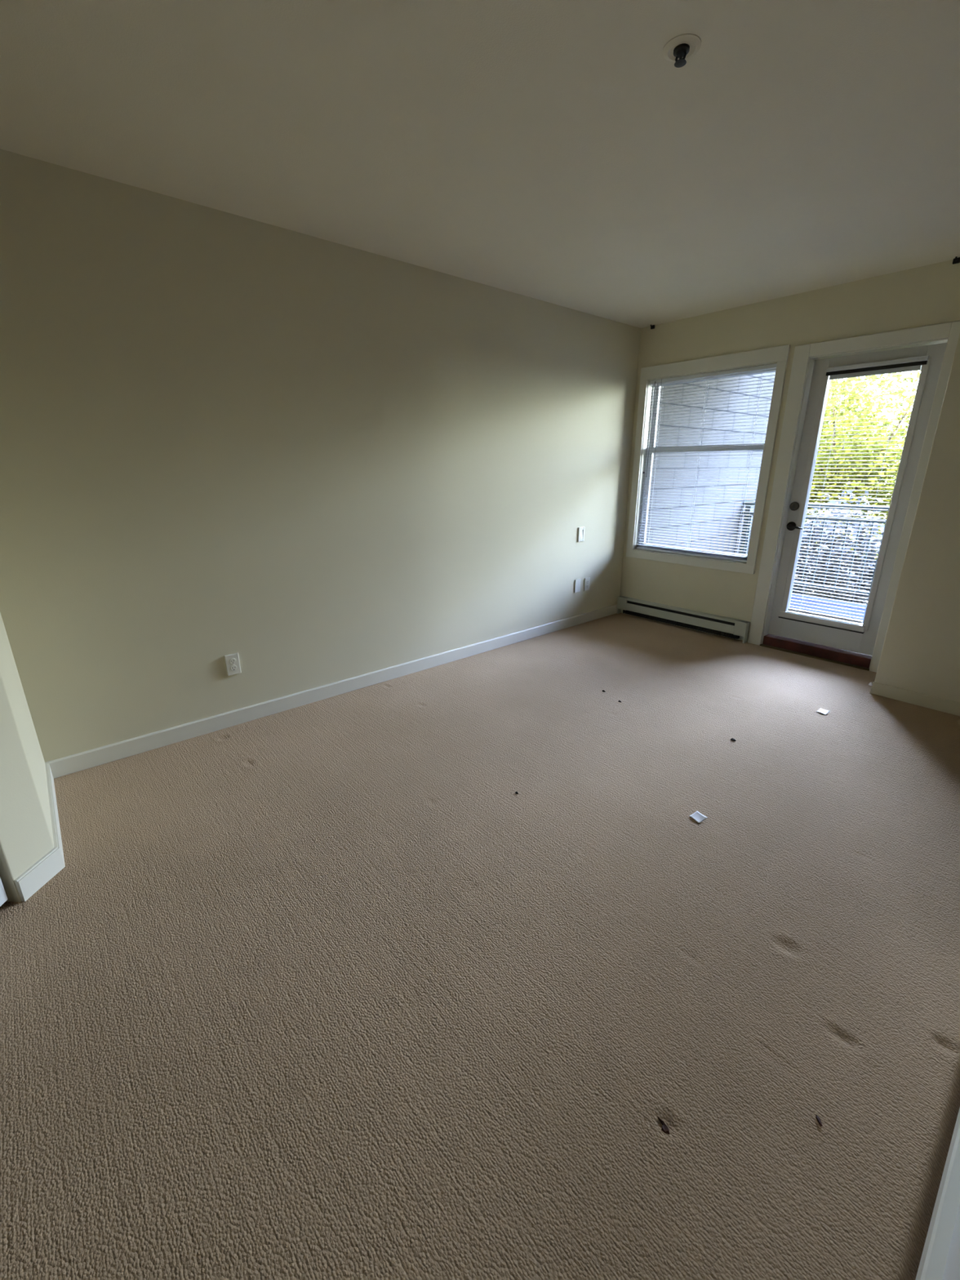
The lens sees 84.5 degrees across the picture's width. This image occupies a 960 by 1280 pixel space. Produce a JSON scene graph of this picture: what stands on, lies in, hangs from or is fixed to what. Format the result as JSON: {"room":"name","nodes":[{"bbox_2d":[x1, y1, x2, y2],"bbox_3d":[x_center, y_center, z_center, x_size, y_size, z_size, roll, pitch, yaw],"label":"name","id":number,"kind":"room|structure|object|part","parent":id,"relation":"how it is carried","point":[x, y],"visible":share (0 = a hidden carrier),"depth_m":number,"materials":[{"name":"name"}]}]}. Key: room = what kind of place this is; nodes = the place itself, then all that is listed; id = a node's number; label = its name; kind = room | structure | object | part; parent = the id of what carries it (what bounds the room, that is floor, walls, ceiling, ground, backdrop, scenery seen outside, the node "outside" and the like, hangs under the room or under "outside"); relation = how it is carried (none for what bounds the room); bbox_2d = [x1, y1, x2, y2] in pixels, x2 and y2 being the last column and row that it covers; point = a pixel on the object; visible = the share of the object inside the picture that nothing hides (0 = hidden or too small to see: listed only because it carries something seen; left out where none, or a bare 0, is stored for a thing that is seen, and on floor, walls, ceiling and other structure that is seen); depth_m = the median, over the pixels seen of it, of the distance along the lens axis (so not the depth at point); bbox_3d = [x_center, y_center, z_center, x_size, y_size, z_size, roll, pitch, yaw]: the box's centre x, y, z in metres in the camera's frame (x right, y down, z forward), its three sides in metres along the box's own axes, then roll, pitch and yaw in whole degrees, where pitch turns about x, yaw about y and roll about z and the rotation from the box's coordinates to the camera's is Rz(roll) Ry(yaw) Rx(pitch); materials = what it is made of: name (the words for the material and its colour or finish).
{"room":"empty living room","nodes":[
{"label":"empty living room","id":0,"kind":"room"},
{"bbox_2d":[0,612,53,902],"bbox_3d":[-1.787,-0.377,1.679,0.226,2.490,0.854,-15,23,-38],"label":"wall","id":1,"kind":"structure","parent":0,"point":[26,834],"depth_m":1.74,"materials":[{"name":"paint"}]},
{"bbox_2d":[13,763,65,901],"bbox_3d":[-1.691,0.702,2.091,0.107,0.089,0.858,-12,21,-31],"label":"baseboard","id":2,"kind":"structure","parent":1,"relation":"attached to","point":[44,869],"depth_m":1.83,"materials":[{"name":"white paint"}]},
{"bbox_2d":[0,148,640,762],"bbox_3d":[-1.713,-0.580,2.378,8.350,2.540,0.150,-15,23,-38],"label":"wall","id":3,"kind":"structure","parent":0,"point":[314,461],"depth_m":2.71,"materials":[{"name":"paint"}]},
{"bbox_2d":[224,653,240,675],"bbox_3d":[-1.328,0.131,2.842,0.070,0.115,0.014,-15,23,-38],"label":"wall outlet","id":4,"kind":"object","parent":3,"relation":"attached to","point":[232,660],"visible":1,"depth_m":2.84,"materials":[{"name":"beige plastic"}]},
{"bbox_2d":[229,657,235,664],"bbox_3d":[-1.325,0.114,2.832,0.033,0.033,0.003,-15,23,-38],"label":"receptacle","id":5,"kind":"object","parent":4,"relation":"attached to","point":[232,660],"depth_m":2.83,"materials":[{"name":"white plastic"}]},
{"bbox_2d":[230,665,236,671],"bbox_3d":[-1.324,0.151,2.844,0.033,0.033,0.003,-15,23,-38],"label":"receptacle","id":6,"kind":"object","parent":4,"relation":"attached to","point":[233,668],"depth_m":2.84,"materials":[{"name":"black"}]},
{"bbox_2d":[44,604,617,778],"bbox_3d":[-0.309,0.144,3.772,4.392,0.085,0.013,-15,23,-38],"label":"baseboard","id":7,"kind":"structure","parent":3,"relation":"attached to","point":[70,764],"depth_m":3.08,"materials":[{"name":"white paint"}]},
{"bbox_2d":[574,578,580,592],"bbox_3d":[0.856,-0.475,4.633,0.072,0.115,0.009,-15,23,-38],"label":"wall plate","id":8,"kind":"object","parent":3,"relation":"attached to","point":[577,582],"visible":1,"depth_m":4.63,"materials":[{"name":"beige plastic"}]},
{"bbox_2d":[577,526,584,542],"bbox_3d":[0.863,-0.900,4.501,0.076,0.120,0.011,-15,23,-38],"label":"switch plate","id":9,"kind":"object","parent":3,"relation":"attached to","point":[581,530],"visible":1,"depth_m":4.50,"materials":[{"name":"beige plastic"}]},
{"bbox_2d":[584,577,590,591],"bbox_3d":[0.957,-0.498,4.716,0.070,0.115,0.010,-15,23,-38],"label":"wall outlet","id":10,"kind":"object","parent":3,"relation":"attached to","point":[587,580],"visible":1,"depth_m":4.71,"materials":[{"name":"beige plastic"}]},
{"bbox_2d":[0,613,959,1279],"bbox_3d":[-0.127,1.118,0.977,8.050,0.033,4.770,-15,23,-38],"label":"floor","id":11,"kind":"structure","parent":0,"point":[312,991],"depth_m":1.46,"materials":[{"name":"carpet"}]},
{"bbox_2d":[657,1117,669,1133],"bbox_3d":[0.394,1.047,1.140,0.018,0.007,0.038,-15,23,-38],"label":"scrap","id":12,"kind":"object","parent":11,"relation":"on","point":[664,1128],"visible":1,"depth_m":1.14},
{"bbox_2d":[688,810,707,822],"bbox_3d":[0.878,0.712,2.128,0.048,0.011,0.052,-9,20,-26],"label":"paper scrap","id":13,"kind":"object","parent":11,"relation":"on","point":[697,816],"visible":1,"depth_m":2.13,"materials":[{"name":"white paper"}]},
{"bbox_2d":[815,1115,822,1126],"bbox_3d":[0.735,1.039,1.146,0.008,0.004,0.023,0,18,0],"label":"scrap","id":14,"kind":"object","parent":11,"relation":"on","point":[817,1117],"visible":1,"depth_m":1.14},
{"bbox_2d":[816,707,830,715],"bbox_3d":[1.970,0.410,3.036,0.051,0.010,0.050,-12,22,-32],"label":"paper scrap","id":15,"kind":"object","parent":11,"relation":"on","point":[820,710],"visible":1,"depth_m":3.04,"materials":[{"name":"white paper"}]},
{"bbox_2d":[0,0,959,328],"bbox_3d":[-0.134,-1.300,0.212,8.350,0.160,5.000,-15,23,-38],"label":"ceiling","id":16,"kind":"structure","parent":0,"point":[550,151],"depth_m":1.77,"materials":[{"name":"paint"}]},
{"bbox_2d":[662,33,701,67],"bbox_3d":[0.553,-1.608,1.456,0.100,0.035,0.100,-15,23,-38],"label":"sprinkler head","id":17,"kind":"object","parent":16,"relation":"attached to","point":[682,47],"visible":1,"depth_m":1.44},
{"bbox_3d":[0.559,-1.601,1.452,0.007,0.024,0.019,-15,23,-38],"label":"frame arm","id":18,"kind":"part","parent":17,"relation":"part of","materials":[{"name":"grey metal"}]},
{"bbox_2d":[645,371,775,554],"bbox_3d":[2.472,-1.751,5.799,2.790,3.000,0.150,-15,23,-38],"label":"wall","id":19,"kind":"structure","parent":0,"point":[740,464],"depth_m":5.61,"materials":[{"name":"grey"}]},
{"bbox_2d":[619,259,959,641],"bbox_3d":[2.990,-0.838,3.093,0.160,2.540,4.850,-15,23,-38],"label":"wall","id":20,"kind":"structure","parent":0,"point":[928,295],"depth_m":3.79,"materials":[{"name":"paint"}]},
{"bbox_2d":[616,595,750,643],"bbox_3d":[1.735,-0.200,4.656,0.064,0.168,1.211,-15,23,-38],"label":"baseboard heater","id":21,"kind":"object","parent":20,"relation":"attached to","point":[708,623],"visible":1,"depth_m":4.57,"materials":[{"name":"metal"}]},
{"bbox_3d":[1.715,-0.217,4.627,0.006,0.108,1.019,-15,23,-38],"label":"panel","id":22,"kind":"part","parent":21,"relation":"part of","materials":[{"name":"metal"}]},
{"bbox_2d":[639,368,776,559],"bbox_3d":[1.824,-1.410,4.350,0.119,1.422,1.031,-15,23,-38],"label":"window","id":23,"kind":"structure","parent":20,"relation":"in","point":[756,446],"depth_m":4.52,"materials":[{"name":"white plastic"}]},
{"bbox_3d":[1.828,-1.168,4.431,0.026,0.869,1.005,-15,23,-38],"label":"sash","id":24,"kind":"part","parent":23,"relation":"part of","materials":[{"name":"white plastic"}]},
{"bbox_2d":[636,363,777,562],"bbox_3d":[1.775,-1.398,4.309,0.040,1.406,1.015,-15,23,-38],"label":"window blind","id":25,"kind":"object","parent":23,"relation":"attached to","point":[721,556],"visible":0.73,"depth_m":4.28,"materials":[{"name":"grey plastic"}]},
{"bbox_3d":[1.505,-1.514,4.577,0.005,1.350,0.007,-15,23,-38],"label":"pull cord","id":26,"kind":"part","parent":25,"relation":"part of","materials":[{"name":"white fabric"}]},
{"bbox_3d":[1.518,-1.486,4.602,0.029,1.378,0.002,-15,23,-38],"label":"ladder cord","id":27,"kind":"part","parent":25,"relation":"part of","materials":[{"name":"white fabric"}]},
{"bbox_3d":[1.782,-0.738,4.529,0.024,0.014,1.009,-15,23,-38],"label":"rail","id":28,"kind":"part","parent":25,"relation":"part of","materials":[{"name":"grey plastic"}]},
{"bbox_3d":[1.776,-1.395,4.317,0.029,1.378,0.002,-15,23,-38],"label":"ladder cord","id":29,"kind":"part","parent":25,"relation":"part of","materials":[{"name":"white fabric"}]},
{"bbox_3d":[2.044,-1.300,4.022,0.029,1.378,0.002,-15,23,-38],"label":"ladder cord","id":30,"kind":"part","parent":25,"relation":"part of","materials":[{"name":"white fabric"}]},
{"bbox_3d":[1.849,-1.811,4.243,0.027,0.563,1.005,-15,23,-38],"label":"sash","id":31,"kind":"part","parent":23,"relation":"part of","materials":[{"name":"white plastic"}]},
{"bbox_2d":[626,344,790,574],"bbox_3d":[1.773,-1.408,4.305,0.093,1.587,1.160,-15,23,-38],"label":"trim","id":32,"kind":"structure","parent":20,"relation":"attached to","point":[780,354],"depth_m":4.17,"materials":[{"name":"paint"}]},
{"bbox_2d":[760,644,869,671],"bbox_3d":[2.459,0.122,3.923,0.034,0.012,0.731,-15,23,-38],"label":"threshold","id":33,"kind":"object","parent":20,"relation":"attached to","point":[762,645],"depth_m":3.90,"materials":[{"name":"brown wood"}]},
{"bbox_2d":[762,634,871,667],"bbox_3d":[2.528,0.071,3.969,0.148,0.076,0.715,-15,23,-38],"label":"trim","id":34,"kind":"structure","parent":20,"relation":"attached to","point":[820,651],"depth_m":3.90,"materials":[{"name":"red wood"}]},
{"bbox_2d":[747,320,959,672],"bbox_3d":[2.511,-0.898,3.642,0.178,2.122,0.920,-15,23,-38],"label":"trim","id":35,"kind":"structure","parent":20,"relation":"attached to","point":[796,405],"depth_m":3.58,"materials":[{"name":"paint"}]},
{"bbox_2d":[768,342,946,655],"bbox_3d":[2.513,-0.895,3.645,0.117,1.950,0.711,-15,23,-38],"label":"door","id":36,"kind":"structure","parent":20,"relation":"in","point":[854,637],"depth_m":3.65,"materials":[{"name":"paint"}]},
{"bbox_3d":[2.287,-0.838,3.900,0.054,0.065,0.065,-15,23,-38],"label":"handle","id":37,"kind":"part","parent":36,"relation":"part of","materials":[{"name":"grey metal"}]},
{"bbox_3d":[2.295,-0.823,3.858,0.024,0.026,0.105,-13,22,-35],"label":"lever","id":38,"kind":"part","parent":36,"relation":"part of","materials":[{"name":"grey metal"}]},
{"bbox_2d":[787,355,929,623],"bbox_3d":[2.513,-0.962,3.611,0.072,1.673,0.542,-15,23,-38],"label":"door blind","id":39,"kind":"object","parent":36,"relation":"attached to","point":[909,364],"visible":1,"depth_m":3.54,"materials":[{"name":"grey plastic"}]},
{"bbox_3d":[2.419,-0.980,3.755,0.021,1.603,0.002,-15,23,-38],"label":"ladder cord","id":40,"kind":"part","parent":39,"relation":"part of","materials":[{"name":"white fabric"}]},
{"bbox_3d":[2.528,-0.180,3.889,0.024,0.014,0.482,-15,23,-38],"label":"rail","id":41,"kind":"part","parent":39,"relation":"part of","materials":[{"name":"grey plastic"}]},
{"bbox_3d":[2.628,-0.906,3.524,0.021,1.603,0.002,-15,23,-38],"label":"ladder cord","id":42,"kind":"part","parent":39,"relation":"part of","materials":[{"name":"white fabric"}]},
{"bbox_2d":[952,256,959,264],"bbox_3d":[2.640,-2.106,2.931,0.042,0.027,0.032,-15,23,-38],"label":"bracket","id":43,"kind":"object","parent":20,"relation":"attached to","point":[956,260],"visible":1,"depth_m":2.93,"materials":[{"name":"grey metal"}]},
{"bbox_2d":[789,592,866,621],"bbox_3d":[3.606,0.030,4.695,2.400,0.130,4.050,-15,23,-38],"label":"floor","id":44,"kind":"structure","parent":0,"point":[797,595],"depth_m":5.68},
{"bbox_2d":[738,501,889,595],"bbox_3d":[3.946,-0.915,5.706,0.060,1.035,2.300,-15,23,-38],"label":"balcony railing","id":45,"kind":"object","parent":44,"relation":"on","point":[747,512],"visible":0.48,"depth_m":5.77,"materials":[{"name":"white metal"}]},
{"bbox_3d":[3.233,-1.152,6.496,0.060,1.000,0.060,-15,23,-38],"label":"post","id":46,"kind":"part","parent":45,"relation":"part of","materials":[{"name":"white metal"}]},
{"bbox_3d":[3.944,-1.273,5.589,0.036,0.037,2.300,-15,23,-38],"label":"rail","id":47,"kind":"part","parent":45,"relation":"part of","materials":[{"name":"white metal"}]},
{"bbox_3d":[3.943,-1.388,5.551,0.060,0.040,2.300,-15,23,-38],"label":"rail","id":48,"kind":"part","parent":45,"relation":"part of","materials":[{"name":"white metal"}]},
{"bbox_3d":[3.948,-0.555,5.824,0.036,0.036,2.300,-15,23,-38],"label":"rail","id":49,"kind":"part","parent":45,"relation":"part of","materials":[{"name":"white metal"}]},
{"bbox_2d":[874,333,959,702],"bbox_3d":[3.425,-0.561,2.161,0.452,2.490,2.510,-15,23,-38],"label":"wall","id":50,"kind":"structure","parent":0,"point":[921,651],"depth_m":2.96,"materials":[{"name":"paint"}]},
{"bbox_2d":[870,681,959,715],"bbox_3d":[3.254,0.586,2.379,0.010,0.075,2.516,-15,23,-38],"label":"baseboard","id":51,"kind":"structure","parent":50,"relation":"attached to","point":[928,701],"depth_m":3.12,"materials":[{"name":"paint"}]},
{"bbox_2d":[942,1202,959,1279],"bbox_3d":[-0.633,0.421,-0.701,5.750,2.540,0.150,-15,23,-38],"label":"wall","id":52,"kind":"structure","parent":0,"point":[952,1270],"depth_m":0.85,"materials":[{"name":"white paint"}]},
{"bbox_2d":[915,1107,959,1279],"bbox_3d":[-0.626,1.457,-0.241,5.598,0.085,0.023,-15,23,-38],"label":"baseboard","id":53,"kind":"structure","parent":52,"relation":"attached to","point":[933,1260],"depth_m":0.94,"materials":[{"name":"white paint"}]},
{"bbox_3d":[-1.606,-1.152,0.683,0.621,0.400,0.624,-15,23,-38],"label":"wall","id":54,"kind":"structure","parent":0,"visible":0},
{"bbox_2d":[0,878,8,906],"bbox_3d":[-1.501,0.001,1.051,0.103,2.002,0.735,-1,18,-2],"label":"door","id":55,"kind":"structure","parent":54,"relation":"in","point":[3,898],"depth_m":1.69,"materials":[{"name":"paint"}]},
{"label":"outside","id":56,"kind":"structure","parent":0,"visible":0},
{"bbox_2d":[795,493,888,604],"bbox_3d":[28.307,-4.771,21.231,57.400,0.100,70.000,-15,23,-38],"label":"ground","id":57,"kind":"structure","parent":56,"point":[888,493],"depth_m":11.67,"materials":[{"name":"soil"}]},
{"bbox_2d":[791,481,886,604],"bbox_3d":[4.510,-0.930,6.842,1.341,2.143,1.453,-15,23,-38],"label":"balcony railing","id":58,"kind":"object","parent":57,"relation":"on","point":[840,528],"visible":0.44,"depth_m":6.50,"materials":[{"name":"white metal"}]},
{"bbox_2d":[802,377,905,548],"bbox_3d":[8.615,-4.833,13.551,3.968,4.989,4.230,-15,23,-38],"label":"tree","id":59,"kind":"object","parent":57,"relation":"on","point":[876,388],"visible":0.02,"depth_m":12.61,"materials":[{"name":"green plant"}]},
{"bbox_2d":[804,370,920,579],"bbox_3d":[6.818,-3.248,9.792,3.353,4.330,3.372,-2,18,-6],"label":"tree","id":60,"kind":"object","parent":57,"relation":"on","point":[895,457],"visible":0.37,"depth_m":8.98,"materials":[{"name":"green plant"}]}
]}

